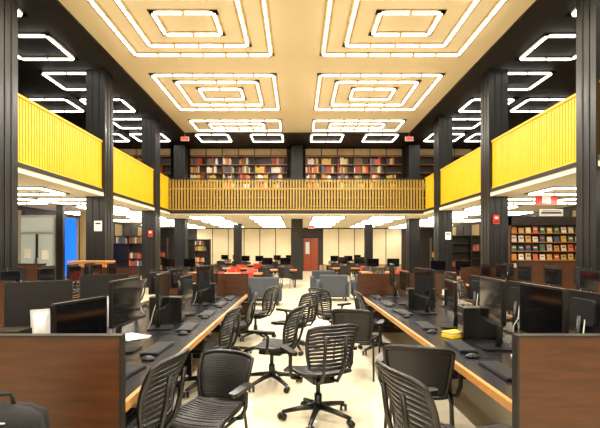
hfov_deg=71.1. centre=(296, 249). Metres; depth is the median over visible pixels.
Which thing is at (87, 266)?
computer monitor
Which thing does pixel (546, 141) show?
balcony railing
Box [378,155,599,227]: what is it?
balcony slab
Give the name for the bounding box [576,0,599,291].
column
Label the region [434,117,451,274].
column
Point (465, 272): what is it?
table
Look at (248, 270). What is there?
chair
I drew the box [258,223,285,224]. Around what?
square ceiling light
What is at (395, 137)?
square ceiling light
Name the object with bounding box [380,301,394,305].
keyboard
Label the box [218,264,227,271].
armchair
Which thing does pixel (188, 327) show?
keyboard
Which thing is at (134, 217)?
square ceiling light
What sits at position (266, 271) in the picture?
armchair
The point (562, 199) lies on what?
square ceiling light
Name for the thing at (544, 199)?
hanging sign
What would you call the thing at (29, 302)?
divider
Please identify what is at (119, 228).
wall
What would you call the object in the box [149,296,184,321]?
computer tower
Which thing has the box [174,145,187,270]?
column
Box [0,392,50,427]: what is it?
backpack
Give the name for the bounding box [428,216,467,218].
square ceiling light
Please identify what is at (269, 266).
armchair
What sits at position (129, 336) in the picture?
paper stack
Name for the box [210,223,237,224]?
square ceiling light
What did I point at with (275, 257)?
computer monitor
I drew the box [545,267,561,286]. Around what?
computer monitor
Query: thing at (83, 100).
square ceiling light
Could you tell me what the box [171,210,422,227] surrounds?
balcony slab
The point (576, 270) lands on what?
computer monitor
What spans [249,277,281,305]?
lounge armchair
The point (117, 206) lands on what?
square ceiling light
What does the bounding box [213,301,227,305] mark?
keyboard
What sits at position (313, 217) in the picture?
square ceiling light
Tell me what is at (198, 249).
bookshelf
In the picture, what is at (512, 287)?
computer monitor
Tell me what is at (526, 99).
square ceiling light
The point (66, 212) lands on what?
square ceiling light
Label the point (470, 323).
computer tower
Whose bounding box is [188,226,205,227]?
square ceiling light
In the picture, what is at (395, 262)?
computer monitor
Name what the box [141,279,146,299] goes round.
swivel chair
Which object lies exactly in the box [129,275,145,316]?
computer monitor
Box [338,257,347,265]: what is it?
computer monitor
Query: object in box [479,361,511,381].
keyboard
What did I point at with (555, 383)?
desk
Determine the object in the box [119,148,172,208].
bookshelf
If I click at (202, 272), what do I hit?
computer monitor
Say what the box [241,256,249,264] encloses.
computer monitor
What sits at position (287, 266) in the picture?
armchair
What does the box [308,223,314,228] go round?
exit sign
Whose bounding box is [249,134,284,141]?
square ceiling light
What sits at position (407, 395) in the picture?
swivel chair
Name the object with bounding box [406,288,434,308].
computer tower
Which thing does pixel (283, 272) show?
armchair
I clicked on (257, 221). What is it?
square ceiling light
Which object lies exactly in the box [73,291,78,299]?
swivel chair
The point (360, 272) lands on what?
table
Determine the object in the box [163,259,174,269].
computer monitor
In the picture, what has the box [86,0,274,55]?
ceiling light fixture
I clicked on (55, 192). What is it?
square ceiling light
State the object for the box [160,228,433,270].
wall
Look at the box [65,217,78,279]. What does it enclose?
window
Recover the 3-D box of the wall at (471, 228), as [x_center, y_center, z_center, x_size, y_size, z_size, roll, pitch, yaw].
[10.535,-2.050,13.000,0.130,7.300,38.000,0,0,0]
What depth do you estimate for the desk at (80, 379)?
2.26 m
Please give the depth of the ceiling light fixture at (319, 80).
14.64 m
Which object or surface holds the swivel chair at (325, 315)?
on the floor
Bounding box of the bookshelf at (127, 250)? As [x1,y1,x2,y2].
[113,236,141,278]
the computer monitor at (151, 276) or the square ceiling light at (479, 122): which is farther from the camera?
the square ceiling light at (479, 122)
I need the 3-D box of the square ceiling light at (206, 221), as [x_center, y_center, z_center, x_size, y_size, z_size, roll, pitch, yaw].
[-4.600,-1.650,24.200,1.700,0.060,1.400,0,0,0]
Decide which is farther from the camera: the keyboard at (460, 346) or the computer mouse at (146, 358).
the keyboard at (460, 346)
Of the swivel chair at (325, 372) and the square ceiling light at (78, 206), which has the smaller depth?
the swivel chair at (325, 372)
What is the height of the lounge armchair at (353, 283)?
0.820 m
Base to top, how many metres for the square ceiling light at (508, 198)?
0.060 m
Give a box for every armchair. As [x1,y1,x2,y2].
[163,349,253,427]
[210,266,224,273]
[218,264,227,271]
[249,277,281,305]
[257,267,272,276]
[263,265,274,276]
[272,261,279,268]
[277,267,293,286]
[280,265,293,284]
[310,270,334,291]
[317,275,349,300]
[329,308,384,381]
[333,264,343,273]
[337,266,350,275]
[350,274,357,298]
[362,267,373,270]
[376,344,462,427]
[442,274,456,289]
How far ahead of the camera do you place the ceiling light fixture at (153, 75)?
14.64 m
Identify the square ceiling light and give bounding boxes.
[18,7,28,16]
[18,33,78,60]
[18,186,69,194]
[18,198,50,203]
[28,98,85,111]
[35,198,85,203]
[37,71,85,90]
[65,211,79,214]
[72,205,85,208]
[76,98,85,104]
[113,98,137,111]
[113,118,141,128]
[113,133,130,141]
[113,205,129,209]
[113,211,141,214]
[113,219,141,221]
[126,216,165,218]
[127,133,141,141]
[160,133,171,141]
[160,222,189,223]
[187,216,225,218]
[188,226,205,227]
[194,134,233,141]
[200,220,232,222]
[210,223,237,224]
[248,216,282,218]
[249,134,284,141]
[253,220,283,222]
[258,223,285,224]
[308,223,335,224]
[309,134,344,141]
[310,220,340,222]
[311,216,345,218]
[354,223,383,224]
[360,134,399,141]
[361,220,393,222]
[368,216,406,218]
[388,226,405,227]
[404,222,433,223]
[422,133,433,141]
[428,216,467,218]
[452,118,480,128]
[452,133,466,141]
[452,211,480,214]
[452,219,480,221]
[456,98,480,111]
[463,133,480,141]
[464,205,480,209]
[508,71,556,90]
[508,98,517,104]
[508,98,565,111]
[508,198,558,203]
[508,205,521,208]
[508,211,536,214]
[515,33,575,60]
[524,186,575,194]
[557,198,575,203]
[565,7,575,16]
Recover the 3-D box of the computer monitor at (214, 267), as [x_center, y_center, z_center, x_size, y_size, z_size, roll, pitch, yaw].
[-1.490,0.552,7.499,0.260,0.610,0.540,0,0,-2]
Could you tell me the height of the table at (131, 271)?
1.140 m
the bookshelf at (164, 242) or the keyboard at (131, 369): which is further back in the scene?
the bookshelf at (164, 242)
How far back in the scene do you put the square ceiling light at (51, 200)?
13.54 m
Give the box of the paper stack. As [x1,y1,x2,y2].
[126,333,150,340]
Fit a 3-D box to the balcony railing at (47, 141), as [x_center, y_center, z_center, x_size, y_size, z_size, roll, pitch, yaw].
[-6.125,-2.660,11.080,0.100,1.520,4.100,0,0,0]
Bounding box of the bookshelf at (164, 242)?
[160,238,168,270]
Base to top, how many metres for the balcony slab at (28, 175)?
0.220 m
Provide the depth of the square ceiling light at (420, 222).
25.74 m
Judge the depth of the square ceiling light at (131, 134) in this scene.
20.69 m
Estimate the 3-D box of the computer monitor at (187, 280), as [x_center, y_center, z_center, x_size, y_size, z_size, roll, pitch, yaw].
[-1.490,0.597,5.600,0.260,0.520,0.480,0,0,0]
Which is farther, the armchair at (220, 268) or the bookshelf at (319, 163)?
the bookshelf at (319, 163)
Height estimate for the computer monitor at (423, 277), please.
0.610 m
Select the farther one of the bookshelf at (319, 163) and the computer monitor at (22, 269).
the bookshelf at (319, 163)
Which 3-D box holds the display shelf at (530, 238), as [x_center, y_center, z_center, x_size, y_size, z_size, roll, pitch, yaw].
[8.600,0.225,14.570,2.600,2.750,0.340,0,0,0]
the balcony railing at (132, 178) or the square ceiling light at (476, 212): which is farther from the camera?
the square ceiling light at (476, 212)
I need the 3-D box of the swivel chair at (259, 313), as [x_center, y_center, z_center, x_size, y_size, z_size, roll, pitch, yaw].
[-0.736,1.122,7.610,0.791,0.956,0.731,0,0,14]
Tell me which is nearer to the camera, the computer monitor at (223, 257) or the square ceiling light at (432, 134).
the square ceiling light at (432, 134)
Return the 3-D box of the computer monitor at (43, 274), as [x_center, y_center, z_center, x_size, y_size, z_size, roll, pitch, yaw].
[-4.740,0.597,7.900,0.260,0.520,0.480,0,0,0]
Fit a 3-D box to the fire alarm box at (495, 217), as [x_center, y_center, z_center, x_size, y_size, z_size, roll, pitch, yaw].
[6.200,-0.950,13.068,0.180,0.280,0.065,0,0,0]
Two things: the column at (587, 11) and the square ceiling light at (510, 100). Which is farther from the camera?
the square ceiling light at (510, 100)
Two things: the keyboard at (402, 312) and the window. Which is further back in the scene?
the window
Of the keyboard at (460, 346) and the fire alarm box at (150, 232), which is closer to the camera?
the keyboard at (460, 346)
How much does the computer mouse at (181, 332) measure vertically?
0.033 m
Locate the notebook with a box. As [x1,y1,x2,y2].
[441,329,462,338]
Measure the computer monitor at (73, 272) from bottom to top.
0.520 m
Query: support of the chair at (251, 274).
on the floor
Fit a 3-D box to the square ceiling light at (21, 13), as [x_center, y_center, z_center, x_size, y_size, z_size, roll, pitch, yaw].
[-7.400,-5.670,9.450,1.750,0.060,1.550,0,0,0]
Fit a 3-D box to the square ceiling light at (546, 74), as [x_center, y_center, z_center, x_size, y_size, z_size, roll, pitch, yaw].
[7.400,-5.670,14.150,1.750,0.060,1.550,0,0,0]
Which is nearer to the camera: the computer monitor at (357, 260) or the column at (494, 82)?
the column at (494, 82)
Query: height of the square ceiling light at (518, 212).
0.060 m
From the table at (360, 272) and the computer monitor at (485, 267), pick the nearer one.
the computer monitor at (485, 267)
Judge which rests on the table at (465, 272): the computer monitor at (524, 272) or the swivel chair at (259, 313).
the computer monitor at (524, 272)
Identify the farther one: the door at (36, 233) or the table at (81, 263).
the door at (36, 233)
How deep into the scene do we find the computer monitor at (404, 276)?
6.61 m
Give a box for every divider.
[4,280,72,332]
[79,274,128,326]
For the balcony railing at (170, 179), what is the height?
1.520 m
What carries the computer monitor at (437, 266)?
on the table
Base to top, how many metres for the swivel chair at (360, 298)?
0.956 m
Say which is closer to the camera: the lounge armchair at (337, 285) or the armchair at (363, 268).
the lounge armchair at (337, 285)
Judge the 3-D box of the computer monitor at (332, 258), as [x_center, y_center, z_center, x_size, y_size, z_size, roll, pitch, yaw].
[2.200,0.597,24.640,0.480,0.520,0.260,0,0,0]
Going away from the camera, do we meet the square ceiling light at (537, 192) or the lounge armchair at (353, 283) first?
the square ceiling light at (537, 192)
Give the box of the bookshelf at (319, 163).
[305,148,401,208]
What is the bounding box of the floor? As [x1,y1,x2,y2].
[131,271,574,427]
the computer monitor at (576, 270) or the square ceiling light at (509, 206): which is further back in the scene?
the square ceiling light at (509, 206)
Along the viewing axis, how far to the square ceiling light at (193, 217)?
20.97 m
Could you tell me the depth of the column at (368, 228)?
26.76 m
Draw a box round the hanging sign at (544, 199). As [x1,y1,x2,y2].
[535,193,556,204]
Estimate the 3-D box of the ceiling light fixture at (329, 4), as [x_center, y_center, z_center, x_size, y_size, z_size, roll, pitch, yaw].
[2.700,-5.620,10.450,4.100,0.060,3.500,0,0,0]
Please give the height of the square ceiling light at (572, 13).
0.060 m
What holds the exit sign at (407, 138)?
hanging from the ceiling
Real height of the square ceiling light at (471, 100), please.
0.060 m
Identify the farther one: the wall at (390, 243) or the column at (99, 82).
the wall at (390, 243)
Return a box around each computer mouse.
[126,355,154,360]
[157,331,187,334]
[427,329,442,332]
[466,353,500,357]
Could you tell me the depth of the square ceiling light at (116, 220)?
23.41 m
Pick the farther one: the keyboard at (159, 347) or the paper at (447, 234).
the paper at (447, 234)
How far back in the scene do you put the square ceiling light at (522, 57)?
12.02 m
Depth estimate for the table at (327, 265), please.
24.74 m
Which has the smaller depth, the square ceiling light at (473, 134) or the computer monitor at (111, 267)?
the computer monitor at (111, 267)
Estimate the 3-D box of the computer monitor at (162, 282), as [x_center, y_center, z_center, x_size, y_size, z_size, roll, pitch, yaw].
[-1.490,0.552,4.596,0.260,0.610,0.540,0,0,-6]
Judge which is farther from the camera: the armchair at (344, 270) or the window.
the armchair at (344, 270)
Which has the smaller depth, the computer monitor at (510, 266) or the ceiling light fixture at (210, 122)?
the computer monitor at (510, 266)
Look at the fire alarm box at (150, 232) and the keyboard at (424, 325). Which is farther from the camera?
the fire alarm box at (150, 232)
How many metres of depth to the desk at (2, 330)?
2.94 m
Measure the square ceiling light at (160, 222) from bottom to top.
0.060 m
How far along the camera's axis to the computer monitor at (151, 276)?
6.21 m
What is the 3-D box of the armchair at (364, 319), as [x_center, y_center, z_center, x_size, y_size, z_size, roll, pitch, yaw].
[0.755,1.158,5.380,0.680,0.888,0.663,0,0,20]
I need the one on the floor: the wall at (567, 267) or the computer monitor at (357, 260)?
the wall at (567, 267)
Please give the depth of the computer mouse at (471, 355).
3.33 m
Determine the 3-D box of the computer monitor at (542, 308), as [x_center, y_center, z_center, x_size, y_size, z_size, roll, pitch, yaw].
[1.730,0.552,2.930,0.260,0.610,0.540,0,0,1]
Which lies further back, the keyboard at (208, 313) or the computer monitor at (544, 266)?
the computer monitor at (544, 266)
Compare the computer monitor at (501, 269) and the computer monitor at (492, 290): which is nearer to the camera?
the computer monitor at (492, 290)
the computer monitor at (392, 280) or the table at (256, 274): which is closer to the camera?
the computer monitor at (392, 280)
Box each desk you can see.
[0,274,248,427]
[358,274,599,427]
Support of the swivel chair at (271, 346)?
on the floor
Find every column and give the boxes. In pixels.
[0,0,17,270]
[86,69,112,259]
[142,117,159,287]
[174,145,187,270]
[234,224,241,266]
[291,145,302,279]
[364,224,372,265]
[406,145,419,273]
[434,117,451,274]
[481,69,507,267]
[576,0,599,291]
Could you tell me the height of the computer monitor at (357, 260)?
0.520 m
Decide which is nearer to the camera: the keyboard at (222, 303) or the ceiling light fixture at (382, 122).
the keyboard at (222, 303)
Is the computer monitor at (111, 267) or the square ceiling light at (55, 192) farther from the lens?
the square ceiling light at (55, 192)
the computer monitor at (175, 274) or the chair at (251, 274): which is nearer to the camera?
the computer monitor at (175, 274)
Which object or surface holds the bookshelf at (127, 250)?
on the floor
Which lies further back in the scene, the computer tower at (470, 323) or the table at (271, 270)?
the table at (271, 270)
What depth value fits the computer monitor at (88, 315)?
2.82 m
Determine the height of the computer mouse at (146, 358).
0.033 m
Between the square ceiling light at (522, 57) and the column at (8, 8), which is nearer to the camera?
the column at (8, 8)
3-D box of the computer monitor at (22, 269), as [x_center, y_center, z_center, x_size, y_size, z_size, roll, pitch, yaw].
[-5.260,0.597,7.900,0.260,0.520,0.480,0,0,0]
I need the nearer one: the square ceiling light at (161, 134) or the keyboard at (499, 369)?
the keyboard at (499, 369)
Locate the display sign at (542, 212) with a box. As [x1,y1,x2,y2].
[539,209,562,215]
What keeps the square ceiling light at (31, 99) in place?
attached to the ceiling
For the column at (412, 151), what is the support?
on the floor
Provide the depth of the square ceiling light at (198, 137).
21.22 m
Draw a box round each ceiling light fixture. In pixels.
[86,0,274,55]
[148,73,280,109]
[187,119,282,130]
[311,119,406,130]
[313,73,445,109]
[319,0,507,55]
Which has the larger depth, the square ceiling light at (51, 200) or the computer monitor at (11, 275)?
the square ceiling light at (51, 200)
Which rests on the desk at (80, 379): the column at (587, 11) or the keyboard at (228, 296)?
the keyboard at (228, 296)
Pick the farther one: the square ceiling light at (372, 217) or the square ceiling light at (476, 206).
the square ceiling light at (372, 217)
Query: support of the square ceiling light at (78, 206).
attached to the balcony slab at (28, 175)
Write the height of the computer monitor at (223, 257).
0.520 m
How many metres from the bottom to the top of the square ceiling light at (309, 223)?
0.060 m
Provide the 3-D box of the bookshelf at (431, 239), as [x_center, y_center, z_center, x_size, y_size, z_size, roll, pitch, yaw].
[8.600,0.450,23.875,2.000,2.300,0.350,0,0,0]
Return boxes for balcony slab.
[18,162,215,227]
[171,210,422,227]
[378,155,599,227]
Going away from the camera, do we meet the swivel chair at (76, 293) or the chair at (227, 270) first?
the swivel chair at (76, 293)
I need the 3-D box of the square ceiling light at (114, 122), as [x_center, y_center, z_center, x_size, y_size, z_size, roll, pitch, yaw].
[-7.400,-5.670,18.850,1.750,0.060,1.550,0,0,0]
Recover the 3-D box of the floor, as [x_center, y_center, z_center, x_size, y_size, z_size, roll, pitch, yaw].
[0.000,1.650,13.000,21.000,0.100,38.000,0,0,0]
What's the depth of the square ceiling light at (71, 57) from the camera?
12.02 m
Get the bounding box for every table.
[0,267,139,327]
[68,260,115,282]
[210,268,249,271]
[225,272,262,276]
[270,269,296,286]
[325,264,357,276]
[331,267,359,270]
[358,271,388,273]
[461,268,599,332]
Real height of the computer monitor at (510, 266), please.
0.520 m
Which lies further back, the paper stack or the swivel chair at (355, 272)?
the swivel chair at (355, 272)
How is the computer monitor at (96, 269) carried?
on the table at (131, 271)
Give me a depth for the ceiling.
12.79 m
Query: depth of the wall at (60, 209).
15.60 m
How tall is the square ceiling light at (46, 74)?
0.060 m
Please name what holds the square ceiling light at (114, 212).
attached to the balcony slab at (28, 175)
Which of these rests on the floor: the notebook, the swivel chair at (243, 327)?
the swivel chair at (243, 327)
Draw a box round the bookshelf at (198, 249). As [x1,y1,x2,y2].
[188,239,210,270]
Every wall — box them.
[18,205,141,259]
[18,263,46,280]
[56,205,85,279]
[118,149,475,208]
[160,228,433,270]
[452,205,575,234]
[516,261,575,289]
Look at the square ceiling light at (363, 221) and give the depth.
24.70 m
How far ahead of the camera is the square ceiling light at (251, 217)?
20.97 m
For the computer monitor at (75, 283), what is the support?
on the table at (131, 271)
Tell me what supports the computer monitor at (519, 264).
on the table at (465, 272)
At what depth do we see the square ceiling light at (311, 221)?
24.70 m
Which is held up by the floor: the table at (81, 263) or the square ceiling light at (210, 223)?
the table at (81, 263)
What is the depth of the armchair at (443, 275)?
12.35 m
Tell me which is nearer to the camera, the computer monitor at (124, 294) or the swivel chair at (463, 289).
the computer monitor at (124, 294)
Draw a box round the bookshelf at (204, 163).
[190,148,286,208]
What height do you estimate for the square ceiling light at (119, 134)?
0.060 m
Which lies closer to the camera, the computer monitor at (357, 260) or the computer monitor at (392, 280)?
the computer monitor at (392, 280)
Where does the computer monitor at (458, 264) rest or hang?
on the table
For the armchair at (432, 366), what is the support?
on the floor
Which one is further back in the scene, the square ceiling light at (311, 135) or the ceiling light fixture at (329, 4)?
the square ceiling light at (311, 135)
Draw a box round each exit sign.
[181,134,188,140]
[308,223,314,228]
[405,134,412,140]
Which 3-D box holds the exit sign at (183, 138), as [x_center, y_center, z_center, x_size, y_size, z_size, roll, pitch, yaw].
[-5.500,-5.520,20.598,0.400,0.360,0.085,0,0,0]
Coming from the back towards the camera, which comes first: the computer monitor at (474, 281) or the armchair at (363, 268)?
the armchair at (363, 268)
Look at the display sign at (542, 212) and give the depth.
14.36 m
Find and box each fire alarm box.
[148,230,152,236]
[493,215,498,223]
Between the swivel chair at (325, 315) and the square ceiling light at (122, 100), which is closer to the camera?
the swivel chair at (325, 315)
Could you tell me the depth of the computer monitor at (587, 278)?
6.91 m
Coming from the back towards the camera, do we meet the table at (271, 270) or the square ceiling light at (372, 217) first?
the square ceiling light at (372, 217)
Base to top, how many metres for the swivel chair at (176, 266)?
0.956 m
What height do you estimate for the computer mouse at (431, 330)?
0.033 m
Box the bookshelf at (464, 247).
[452,235,480,282]
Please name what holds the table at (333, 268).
on the floor
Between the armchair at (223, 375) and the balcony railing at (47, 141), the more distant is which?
the balcony railing at (47, 141)
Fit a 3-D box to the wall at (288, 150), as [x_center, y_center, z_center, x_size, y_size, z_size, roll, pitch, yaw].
[0.000,-3.800,23.750,21.000,3.800,0.100,0,0,0]
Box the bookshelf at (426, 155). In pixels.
[420,148,471,208]
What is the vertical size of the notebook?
0.055 m
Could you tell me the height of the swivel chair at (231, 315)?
0.956 m
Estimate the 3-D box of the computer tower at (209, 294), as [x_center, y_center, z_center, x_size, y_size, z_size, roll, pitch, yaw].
[-1.556,0.707,7.050,0.389,0.300,0.160,0,0,0]
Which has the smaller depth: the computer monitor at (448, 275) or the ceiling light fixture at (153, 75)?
the computer monitor at (448, 275)
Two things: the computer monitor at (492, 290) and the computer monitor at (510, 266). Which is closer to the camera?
the computer monitor at (492, 290)
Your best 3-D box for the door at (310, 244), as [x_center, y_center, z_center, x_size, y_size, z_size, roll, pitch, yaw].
[1.050,0.290,31.907,1.300,2.620,0.095,0,0,0]
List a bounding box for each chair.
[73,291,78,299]
[126,347,189,427]
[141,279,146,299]
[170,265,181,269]
[176,305,241,397]
[211,292,256,353]
[226,269,236,271]
[238,286,278,341]
[241,272,253,276]
[243,304,306,392]
[247,269,257,271]
[253,263,260,268]
[276,291,322,355]
[277,324,359,427]
[308,287,350,343]
[351,263,362,273]
[354,290,399,354]
[373,267,385,273]
[375,361,512,427]
[456,279,477,303]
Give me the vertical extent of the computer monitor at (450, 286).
0.520 m
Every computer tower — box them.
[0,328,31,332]
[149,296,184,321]
[192,283,216,301]
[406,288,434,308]
[457,306,496,338]
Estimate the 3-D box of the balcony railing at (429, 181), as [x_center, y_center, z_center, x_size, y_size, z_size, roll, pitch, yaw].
[6.125,-2.660,19.190,0.100,1.520,1.520,0,0,0]
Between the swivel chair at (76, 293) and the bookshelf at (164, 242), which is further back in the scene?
the bookshelf at (164, 242)
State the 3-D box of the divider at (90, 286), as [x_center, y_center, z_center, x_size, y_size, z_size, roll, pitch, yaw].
[-2.178,0.567,4.773,0.520,0.580,0.230,0,0,-40]
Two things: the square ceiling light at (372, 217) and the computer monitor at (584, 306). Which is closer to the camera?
the computer monitor at (584, 306)
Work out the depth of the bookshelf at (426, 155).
23.57 m
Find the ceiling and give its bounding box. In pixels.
[18,0,575,148]
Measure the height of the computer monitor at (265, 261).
0.520 m
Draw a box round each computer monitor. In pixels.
[0,270,20,281]
[6,267,24,281]
[37,267,53,280]
[40,266,54,279]
[50,296,106,332]
[67,264,78,286]
[67,266,80,290]
[84,263,94,274]
[91,264,101,274]
[107,263,116,273]
[109,277,141,353]
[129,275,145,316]
[147,271,164,306]
[147,271,173,330]
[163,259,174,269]
[169,269,181,295]
[181,274,195,315]
[184,259,195,271]
[192,265,211,305]
[210,263,220,298]
[221,255,227,259]
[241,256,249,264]
[255,256,262,264]
[262,258,272,266]
[273,255,280,259]
[280,258,290,264]
[330,256,338,262]
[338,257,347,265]
[354,257,363,267]
[367,259,378,271]
[385,263,400,297]
[387,258,398,266]
[396,270,409,304]
[413,267,436,314]
[430,261,445,273]
[433,269,437,299]
[439,271,455,306]
[439,279,457,328]
[455,261,470,276]
[469,275,479,305]
[476,276,511,351]
[481,263,490,276]
[496,264,506,279]
[503,263,513,280]
[503,281,532,333]
[518,266,530,282]
[519,264,531,281]
[519,283,568,332]
[544,266,558,285]
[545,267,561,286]
[568,289,599,332]
[574,267,592,289]
[579,270,599,291]
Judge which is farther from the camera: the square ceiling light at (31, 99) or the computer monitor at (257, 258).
the computer monitor at (257, 258)
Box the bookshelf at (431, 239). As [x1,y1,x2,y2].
[430,238,433,260]
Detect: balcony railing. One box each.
[18,93,102,187]
[113,147,153,204]
[160,173,168,208]
[169,178,424,209]
[425,173,433,208]
[440,147,480,204]
[491,93,575,187]
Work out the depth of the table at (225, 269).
19.55 m
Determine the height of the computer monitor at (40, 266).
0.520 m
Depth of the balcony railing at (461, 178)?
15.49 m
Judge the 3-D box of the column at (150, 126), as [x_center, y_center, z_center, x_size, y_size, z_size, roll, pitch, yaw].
[-6.300,-2.025,18.130,0.624,7.250,0.624,0,0,0]
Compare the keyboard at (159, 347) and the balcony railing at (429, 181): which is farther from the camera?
the balcony railing at (429, 181)
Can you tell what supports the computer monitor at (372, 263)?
on the table at (360, 272)
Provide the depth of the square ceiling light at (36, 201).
14.45 m
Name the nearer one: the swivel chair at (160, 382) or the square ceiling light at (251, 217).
the swivel chair at (160, 382)
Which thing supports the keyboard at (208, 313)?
on the desk at (80, 379)
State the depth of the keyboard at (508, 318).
5.11 m
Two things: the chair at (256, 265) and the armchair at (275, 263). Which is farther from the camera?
the armchair at (275, 263)
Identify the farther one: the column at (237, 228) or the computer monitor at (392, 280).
the column at (237, 228)
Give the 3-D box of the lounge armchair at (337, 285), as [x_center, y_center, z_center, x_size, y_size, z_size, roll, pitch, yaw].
[1.150,1.190,13.500,1.000,0.820,0.800,0,0,0]
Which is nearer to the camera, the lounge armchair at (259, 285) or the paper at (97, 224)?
the lounge armchair at (259, 285)
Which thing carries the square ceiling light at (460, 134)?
attached to the ceiling
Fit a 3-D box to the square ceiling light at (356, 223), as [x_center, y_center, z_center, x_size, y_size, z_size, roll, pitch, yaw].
[4.600,-1.650,26.800,1.700,0.060,1.400,0,0,0]
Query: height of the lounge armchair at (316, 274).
0.820 m
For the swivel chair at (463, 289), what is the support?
on the floor
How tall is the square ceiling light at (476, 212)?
0.060 m
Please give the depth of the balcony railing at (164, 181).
19.35 m
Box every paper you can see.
[94,221,101,230]
[445,232,450,239]
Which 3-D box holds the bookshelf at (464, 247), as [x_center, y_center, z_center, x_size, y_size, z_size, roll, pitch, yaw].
[8.200,0.450,19.875,2.000,2.300,0.350,0,0,0]
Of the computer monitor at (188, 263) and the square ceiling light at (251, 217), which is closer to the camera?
the computer monitor at (188, 263)
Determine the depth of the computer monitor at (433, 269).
7.16 m
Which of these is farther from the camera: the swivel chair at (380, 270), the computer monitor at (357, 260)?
the computer monitor at (357, 260)
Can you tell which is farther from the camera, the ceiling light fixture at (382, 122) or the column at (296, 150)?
the column at (296, 150)
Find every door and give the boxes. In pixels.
[18,215,55,279]
[303,237,318,270]
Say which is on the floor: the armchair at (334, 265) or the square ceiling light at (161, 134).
the armchair at (334, 265)
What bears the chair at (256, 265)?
on the floor
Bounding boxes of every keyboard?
[126,364,146,378]
[140,341,173,355]
[177,323,197,331]
[198,310,215,316]
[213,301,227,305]
[224,295,235,298]
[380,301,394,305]
[393,309,413,315]
[415,321,436,329]
[445,340,477,353]
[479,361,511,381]
[506,315,518,320]
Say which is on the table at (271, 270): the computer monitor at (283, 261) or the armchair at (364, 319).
the computer monitor at (283, 261)
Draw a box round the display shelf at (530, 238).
[508,216,575,267]

